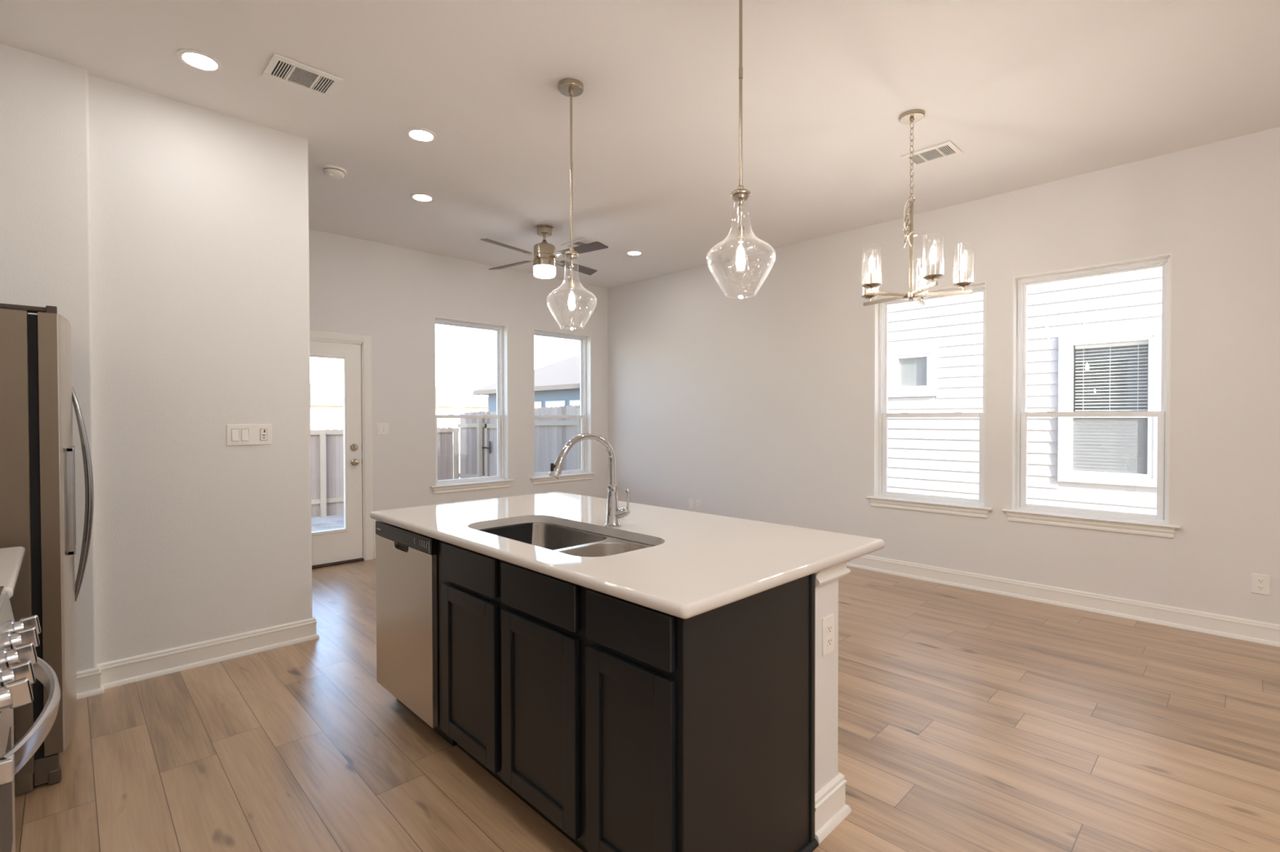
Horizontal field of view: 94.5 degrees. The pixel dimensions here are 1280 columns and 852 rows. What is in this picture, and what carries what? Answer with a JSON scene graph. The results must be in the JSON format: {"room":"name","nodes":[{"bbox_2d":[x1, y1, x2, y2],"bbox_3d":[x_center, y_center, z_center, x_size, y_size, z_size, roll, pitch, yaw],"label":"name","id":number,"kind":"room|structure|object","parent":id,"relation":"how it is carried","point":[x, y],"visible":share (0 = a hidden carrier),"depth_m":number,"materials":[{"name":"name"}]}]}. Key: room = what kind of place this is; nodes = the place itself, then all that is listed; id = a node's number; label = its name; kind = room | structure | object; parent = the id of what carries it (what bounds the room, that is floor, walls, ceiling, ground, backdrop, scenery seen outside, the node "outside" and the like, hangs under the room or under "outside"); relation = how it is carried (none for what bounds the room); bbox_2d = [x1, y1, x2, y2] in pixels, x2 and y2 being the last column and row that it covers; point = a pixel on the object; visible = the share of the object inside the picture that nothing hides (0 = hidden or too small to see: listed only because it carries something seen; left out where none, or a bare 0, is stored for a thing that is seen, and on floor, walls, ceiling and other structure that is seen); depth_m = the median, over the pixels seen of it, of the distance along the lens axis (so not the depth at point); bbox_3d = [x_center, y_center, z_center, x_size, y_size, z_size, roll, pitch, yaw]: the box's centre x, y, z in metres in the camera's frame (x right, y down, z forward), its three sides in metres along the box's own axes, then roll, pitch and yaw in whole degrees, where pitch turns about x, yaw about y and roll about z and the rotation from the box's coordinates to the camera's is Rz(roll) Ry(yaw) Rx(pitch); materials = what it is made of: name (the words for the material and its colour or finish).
{"room":"kitchen","nodes":[
{"label":"kitchen","id":0,"kind":"room"},
{"bbox_2d":[0,43,312,671],"bbox_3d":[-2.703,-0.210,2.993,1.863,3.050,0.174,-1,1,-44],"label":"wall partition","id":1,"kind":"structure","parent":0,"point":[171,237],"depth_m":3.14,"materials":[{"name":"white paint"}]},
{"bbox_2d":[75,617,319,699],"bbox_3d":[-2.501,1.250,3.171,0.147,0.126,1.418,1,1,43],"label":"baseboard","id":2,"kind":"structure","parent":1,"relation":"attached to","point":[93,682],"depth_m":3.20,"materials":[{"name":"white paint"}]},
{"bbox_2d":[226,424,271,445],"bbox_3d":[-2.239,0.050,3.392,0.215,0.117,0.013,-1,1,-44],"label":"switch plate","id":3,"kind":"object","parent":1,"relation":"attached to","point":[237,434],"visible":1,"depth_m":3.38,"materials":[{"name":"white plastic"}]},
{"bbox_2d":[308,228,608,559],"bbox_3d":[-2.380,-0.249,5.999,5.658,3.050,0.190,-1,1,-44],"label":"wall","id":4,"kind":"structure","parent":0,"point":[393,295],"depth_m":6.04,"materials":[{"name":"white paint"}]},
{"bbox_2d":[309,330,373,568],"bbox_3d":[-3.013,0.215,5.351,1.082,2.141,0.243,-1,1,-44],"label":"door","id":5,"kind":"structure","parent":4,"relation":"in","point":[353,543],"depth_m":5.57,"materials":[{"name":"white paint"}]},
{"bbox_2d":[376,422,388,435],"bbox_3d":[-2.499,0.028,5.745,0.118,0.116,0.011,-1,1,-44],"label":"switch plate","id":6,"kind":"object","parent":4,"relation":"attached to","point":[382,428],"visible":1,"depth_m":5.74,"materials":[{"name":"white plastic"}]},
{"bbox_2d":[430,316,514,493],"bbox_3d":[-1.859,-0.219,6.468,0.975,1.835,0.213,-1,1,-44],"label":"window","id":7,"kind":"structure","parent":4,"relation":"in","point":[501,480],"depth_m":6.71,"materials":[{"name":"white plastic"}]},
{"bbox_2d":[530,328,596,484],"bbox_3d":[-0.986,-0.232,7.318,0.979,1.835,0.213,-1,1,-44],"label":"window","id":8,"kind":"structure","parent":4,"relation":"in","point":[584,473],"depth_m":7.58,"materials":[{"name":"white plastic"}]},
{"bbox_2d":[0,0,1279,288],"bbox_3d":[0.412,-1.811,2.653,6.288,0.150,8.856,-1,1,-44],"label":"ceiling","id":9,"kind":"structure","parent":0,"point":[1030,93],"depth_m":3.14,"materials":[{"name":"white paint"}]},
{"bbox_2d":[176,48,223,72],"bbox_3d":[-2.086,-1.730,2.804,0.180,0.007,0.180,-1,1,-44],"label":"recessed light","id":10,"kind":"object","parent":9,"relation":"in","point":[197,60],"visible":1,"depth_m":2.80,"materials":[{"name":"white plastic"}]},
{"bbox_2d":[262,53,342,98],"bbox_3d":[-1.672,-1.730,2.933,0.302,0.010,0.240,-1,1,-44],"label":"ceiling vent","id":11,"kind":"object","parent":9,"relation":"in","point":[285,70],"visible":1,"depth_m":2.92,"materials":[{"name":"white metal"}]},
{"bbox_2d":[320,164,346,179],"bbox_3d":[-2.091,-1.723,4.038,0.156,0.053,0.156,-1,1,-44],"label":"smoke detector","id":12,"kind":"object","parent":9,"relation":"attached to","point":[331,171],"visible":1,"depth_m":4.00,"materials":[{"name":"white plastic"}]},
{"bbox_2d":[404,127,437,142],"bbox_3d":[-1.310,-1.741,3.542,0.180,0.007,0.180,-1,1,-44],"label":"recessed light","id":13,"kind":"object","parent":9,"relation":"in","point":[420,135],"visible":1,"depth_m":3.54,"materials":[{"name":"white plastic"}]},
{"bbox_2d":[409,192,435,202],"bbox_3d":[-1.671,-1.753,4.541,0.180,0.007,0.180,-1,1,-44],"label":"recessed light","id":14,"kind":"object","parent":9,"relation":"in","point":[419,197],"visible":1,"depth_m":4.54,"materials":[{"name":"white plastic"}]},
{"bbox_2d":[480,224,608,278],"bbox_3d":[-0.850,-1.547,5.263,1.032,0.441,1.032,0,1,-10],"label":"ceiling fan","id":15,"kind":"object","parent":9,"relation":"hanging from","point":[544,263],"visible":1,"depth_m":5.19,"materials":[{"name":"silver metal"}]},
{"bbox_2d":[546,78,596,330],"bbox_3d":[-0.350,-1.120,3.026,0.257,1.240,0.257,-1,1,-44],"label":"pendant light","id":16,"kind":"object","parent":9,"relation":"hanging from","point":[571,87],"visible":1,"depth_m":3.02,"materials":[{"name":"clear glass"}]},
{"bbox_2d":[568,259,574,288],"bbox_3d":[-0.350,-0.784,3.030,0.029,0.156,0.029,-1,1,-44],"label":"socket","id":17,"kind":"object","parent":16,"relation":"attached to","point":[571,281],"depth_m":3.02,"materials":[{"name":"silver metal"}]},
{"bbox_2d":[561,237,602,248],"bbox_3d":[-0.567,-1.769,5.749,0.240,0.010,0.340,-1,1,-44],"label":"ceiling vent","id":18,"kind":"object","parent":9,"relation":"in","point":[582,241],"visible":0.56,"depth_m":5.69,"materials":[{"name":"white metal"}]},
{"bbox_2d":[625,250,643,256],"bbox_3d":[-0.058,-1.776,6.080,0.180,0.007,0.180,-1,1,-44],"label":"recessed light","id":19,"kind":"object","parent":9,"relation":"in","point":[633,253],"visible":1,"depth_m":6.08,"materials":[{"name":"white plastic"}]},
{"bbox_2d":[706,0,775,298],"bbox_3d":[0.377,-1.111,2.215,0.257,1.240,0.257,-1,1,-44],"label":"pendant light","id":20,"kind":"object","parent":9,"relation":"hanging from","point":[741,194],"visible":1,"depth_m":2.21,"materials":[{"name":"clear glass"}]},
{"bbox_2d":[737,200,744,241],"bbox_3d":[0.378,-0.774,2.219,0.029,0.156,0.029,-1,1,-44],"label":"socket","id":21,"kind":"object","parent":20,"relation":"attached to","point":[740,229],"depth_m":2.21,"materials":[{"name":"silver metal"}]},
{"bbox_2d":[861,109,973,306],"bbox_3d":[1.531,-1.225,3.347,0.593,1.044,0.595,-1,1,-44],"label":"chandelier","id":22,"kind":"object","parent":9,"relation":"hanging from","point":[913,116],"visible":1,"depth_m":3.30,"materials":[{"name":"silver metal"}]},
{"bbox_2d":[901,140,962,167],"bbox_3d":[1.879,-1.748,3.808,0.229,0.010,0.298,-1,1,-44],"label":"ceiling vent","id":23,"kind":"object","parent":9,"relation":"in","point":[946,149],"visible":0.93,"depth_m":3.80,"materials":[{"name":"white metal"}]},
{"bbox_2d":[14,559,1279,851],"bbox_3d":[0.418,1.373,2.694,6.288,0.120,8.856,-1,1,-44],"label":"floor","id":24,"kind":"structure","parent":0,"point":[970,720],"depth_m":2.41,"materials":[{"name":"brown wood"}]},
{"bbox_2d":[9,594,16,788],"bbox_3d":[-2.122,0.894,1.548,0.639,0.879,0.696,-1,1,-44],"label":"base cabinet","id":25,"kind":"object","parent":24,"relation":"on","point":[11,599],"visible":0.09,"depth_m":1.97,"materials":[{"name":"black"}]},
{"bbox_2d":[0,546,25,599],"bbox_3d":[-2.118,0.436,1.556,0.674,0.034,0.713,-1,1,-44],"label":"countertop","id":26,"kind":"structure","parent":25,"relation":"on","point":[11,559],"depth_m":1.76,"materials":[{"name":"stone"}]},
{"bbox_2d":[0,586,60,851],"bbox_3d":[-1.564,0.866,1.066,0.747,0.945,0.760,-1,1,-44],"label":"range","id":27,"kind":"object","parent":24,"relation":"on","point":[20,664],"visible":1,"depth_m":1.26,"materials":[{"name":"silver metal"}]},
{"bbox_2d":[0,586,4,602],"bbox_3d":[-1.601,0.425,1.025,0.645,0.017,0.760,-1,1,-44],"label":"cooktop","id":28,"kind":"object","parent":27,"relation":"in","point":[2,588],"depth_m":1.47,"materials":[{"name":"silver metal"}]},
{"bbox_2d":[0,302,93,796],"bbox_3d":[-2.671,0.442,2.279,0.830,1.766,0.866,-1,1,-44],"label":"refrigerator","id":29,"kind":"object","parent":24,"relation":"on","point":[37,512],"visible":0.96,"depth_m":2.16,"materials":[{"name":"silver metal"}]},
{"bbox_2d":[375,520,457,746],"bbox_3d":[-0.809,0.878,2.804,0.648,0.872,0.598,-1,1,-44],"label":"dishwasher","id":30,"kind":"object","parent":24,"relation":"on","point":[407,572],"visible":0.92,"depth_m":2.53,"materials":[{"name":"silver metal"}]},
{"bbox_2d":[435,539,439,728],"bbox_3d":[-0.798,0.828,2.813,0.619,0.772,0.596,-1,1,-44],"label":"tub","id":31,"kind":"object","parent":30,"relation":"in","point":[437,698],"depth_m":2.38,"materials":[{"name":"black plastic"}]},
{"bbox_2d":[438,523,588,851],"bbox_3d":[-0.265,0.881,2.255,0.646,0.878,0.936,-1,1,-44],"label":"base cabinet","id":32,"kind":"object","parent":24,"relation":"on","point":[513,637],"visible":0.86,"depth_m":1.94,"materials":[{"name":"black wood"}]},
{"bbox_2d":[369,491,884,618],"bbox_3d":[-0.195,0.421,2.450,1.088,0.034,1.979,-1,1,-44],"label":"countertop","id":33,"kind":"structure","parent":32,"relation":"on","point":[697,563],"depth_m":2.00,"materials":[{"name":"stone"}]},
{"bbox_2d":[477,522,653,557],"bbox_3d":[-0.309,0.548,2.264,0.442,0.212,0.897,-1,1,-44],"label":"sink","id":34,"kind":"object","parent":33,"relation":"in","point":[564,540],"visible":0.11,"depth_m":2.45,"materials":[{"name":"silver metal"}]},
{"bbox_2d":[548,433,630,527],"bbox_3d":[-0.193,0.217,2.287,0.355,0.378,0.098,-1,1,-44],"label":"faucet","id":35,"kind":"object","parent":33,"relation":"on","point":[614,513],"visible":1,"depth_m":2.37,"materials":[{"name":"silver metal"}]},
{"bbox_2d":[586,573,818,851],"bbox_3d":[0.199,0.887,1.779,0.648,0.878,0.392,-1,1,-44],"label":"base cabinet","id":36,"kind":"object","parent":24,"relation":"on","point":[700,728],"visible":0.79,"depth_m":1.59,"materials":[{"name":"black wood"}]},
{"bbox_2d":[814,579,838,795],"bbox_3d":[-0.040,0.876,2.626,0.186,0.878,1.875,-1,1,-44],"label":"wall","id":37,"kind":"structure","parent":0,"point":[826,677],"depth_m":1.96,"materials":[{"name":"white paint"}]},
{"bbox_2d":[822,613,834,656],"bbox_3d":[0.624,0.691,1.955,0.074,0.124,0.009,-1,1,-44],"label":"wall outlet","id":38,"kind":"object","parent":37,"relation":"attached to","point":[828,623],"visible":1,"depth_m":1.95,"materials":[{"name":"white plastic"}]},
{"bbox_2d":[826,623,832,634],"bbox_3d":[0.625,0.670,1.953,0.034,0.029,0.004,-1,1,-44],"label":"receptacle","id":39,"kind":"object","parent":38,"relation":"attached to","point":[829,626],"depth_m":1.95,"materials":[{"name":"grey plastic"}]},
{"bbox_2d":[826,636,832,646],"bbox_3d":[0.625,0.712,1.954,0.034,0.029,0.004,-1,1,-44],"label":"receptacle","id":40,"kind":"object","parent":38,"relation":"attached to","point":[829,639],"depth_m":1.95,"materials":[{"name":"grey plastic"}]},
{"bbox_2d":[814,772,851,844],"bbox_3d":[-0.019,1.249,2.629,0.218,0.132,1.905,-1,1,-44],"label":"baseboard","id":41,"kind":"structure","parent":37,"relation":"attached to","point":[831,810],"depth_m":1.95,"materials":[{"name":"white paint"}]},
{"bbox_2d":[815,560,851,587],"bbox_3d":[-0.019,0.473,2.621,0.213,0.072,1.904,-1,1,-44],"label":"trim","id":42,"kind":"structure","parent":37,"relation":"attached to","point":[825,576],"depth_m":1.93,"materials":[{"name":"white paint"}]},
{"bbox_2d":[607,126,1279,624],"bbox_3d":[2.598,-0.243,4.803,0.190,3.050,8.466,-1,1,-44],"label":"wall","id":43,"kind":"structure","parent":0,"point":[760,407],"depth_m":4.57,"materials":[{"name":"white paint"}]},
{"bbox_2d":[688,498,693,509],"bbox_3d":[0.585,0.890,6.746,0.008,0.115,0.070,-1,1,-44],"label":"jack plate","id":44,"kind":"object","parent":43,"relation":"attached to","point":[691,501],"visible":1,"depth_m":6.75,"materials":[{"name":"white plastic"}]},
{"bbox_2d":[696,499,701,510],"bbox_3d":[0.658,0.891,6.671,0.009,0.115,0.070,-1,1,-44],"label":"wall outlet","id":45,"kind":"object","parent":43,"relation":"attached to","point":[698,502],"visible":1,"depth_m":6.67,"materials":[{"name":"white plastic"}]},
{"bbox_2d":[866,281,992,518],"bbox_3d":[2.420,-0.207,4.947,0.213,1.835,0.990,-1,1,-44],"label":"window","id":46,"kind":"structure","parent":43,"relation":"in","point":[883,498],"depth_m":5.13,"materials":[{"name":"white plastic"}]},
{"bbox_2d":[845,555,1279,647],"bbox_3d":[2.523,1.220,4.747,0.026,0.126,8.466,-1,1,-44],"label":"baseboard","id":47,"kind":"structure","parent":43,"relation":"attached to","point":[1253,631],"depth_m":4.12,"materials":[{"name":"white paint"}]},
{"bbox_2d":[1001,253,1180,538],"bbox_3d":[3.164,-0.199,4.184,0.213,1.835,0.998,-1,1,-44],"label":"window","id":48,"kind":"structure","parent":43,"relation":"in","point":[1157,525],"depth_m":4.17,"materials":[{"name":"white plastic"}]},
{"bbox_2d":[1251,573,1270,595],"bbox_3d":[3.710,0.946,3.534,0.009,0.118,0.078,-1,1,-44],"label":"wall outlet","id":49,"kind":"object","parent":43,"relation":"attached to","point":[1260,584],"visible":1,"depth_m":3.53,"materials":[{"name":"white plastic"}]},
{"bbox_2d":[1256,577,1264,583],"bbox_3d":[3.708,0.925,3.533,0.004,0.029,0.034,-1,1,-44],"label":"receptacle","id":50,"kind":"object","parent":49,"relation":"attached to","point":[1259,580],"depth_m":3.53,"materials":[{"name":"grey plastic"}]},
{"bbox_2d":[1256,585,1264,591],"bbox_3d":[3.708,0.967,3.533,0.004,0.029,0.034,-1,1,-44],"label":"receptacle","id":51,"kind":"object","parent":49,"relation":"attached to","point":[1259,588],"depth_m":3.53,"materials":[{"name":"grey plastic"}]},
{"label":"outside","id":52,"kind":"structure","parent":0,"visible":0},
{"bbox_2d":[311,443,460,532],"bbox_3d":[-10.164,1.402,31.984,90.000,0.350,120.000,-1,1,-44],"label":"ground","id":53,"kind":"structure","parent":52,"point":[331,522],"depth_m":10.89,"materials":[{"name":"concrete"}]},
{"bbox_2d":[310,383,343,430],"bbox_3d":[-26.085,-0.908,44.373,11.700,4.660,9.200,-1,1,-44],"label":"house","id":54,"kind":"structure","parent":53,"relation":"on","point":[326,403],"depth_m":42.51,"materials":[{"name":"beige"}]},
{"bbox_2d":[311,427,458,517],"bbox_3d":[-8.732,1.010,9.422,12.600,1.826,0.149,-1,1,-44],"label":"wooden fence","id":55,"kind":"object","parent":53,"relation":"on","point":[326,445],"visible":0.17,"depth_m":11.95,"materials":[{"name":"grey wood"}]},
{"bbox_2d":[435,384,488,443],"bbox_3d":[-16.807,-1.115,50.607,8.700,4.877,9.200,-1,1,-44],"label":"house","id":56,"kind":"structure","parent":53,"relation":"on","point":[450,400],"depth_m":47.52,"materials":[{"name":"beige"}]},
{"bbox_2d":[457,411,486,479],"bbox_3d":[-3.839,0.729,13.330,0.149,2.115,1.210,-1,1,-44],"label":"wooden fence","id":57,"kind":"object","parent":53,"relation":"on","point":[472,429],"visible":0.7,"depth_m":13.34,"materials":[{"name":"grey wood"}]},
{"bbox_2d":[481,411,497,476],"bbox_3d":[-2.874,0.704,12.380,0.090,2.020,1.576,-1,1,-44],"label":"gate","id":58,"kind":"object","parent":53,"relation":"on","point":[491,427],"visible":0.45,"depth_m":12.75,"materials":[{"name":"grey wood"}]},
{"bbox_2d":[472,354,580,411],"bbox_3d":[-0.017,-1.074,25.853,8.950,5.375,12.900,-1,1,-44],"label":"house","id":59,"kind":"structure","parent":53,"relation":"on","point":[557,384],"depth_m":24.11,"materials":[{"name":"painted siding"},{"name":"roof shingle"},{"name":"glass"}]},
{"bbox_2d":[534,404,581,472],"bbox_3d":[-0.980,0.692,10.390,0.149,2.162,3.850,-1,1,-44],"label":"wooden fence","id":60,"kind":"object","parent":53,"relation":"on","point":[551,434],"visible":0.16,"depth_m":11.07,"materials":[{"name":"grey wood"}]},
{"bbox_2d":[887,266,1162,515],"bbox_3d":[9.179,-2.849,9.596,8.500,9.088,17.800,-1,1,-44],"label":"house","id":61,"kind":"structure","parent":53,"relation":"on","point":[1094,344],"depth_m":7.73,"materials":[{"name":"white wood"}]},
{"bbox_2d":[1075,340,1148,411],"bbox_3d":[5.880,-0.235,7.398,0.030,1.599,0.719,-1,1,-44],"label":"mini blind","id":62,"kind":"object","parent":61,"relation":"hanging from","point":[1144,342],"depth_m":7.38,"materials":[{"name":"white plastic"}]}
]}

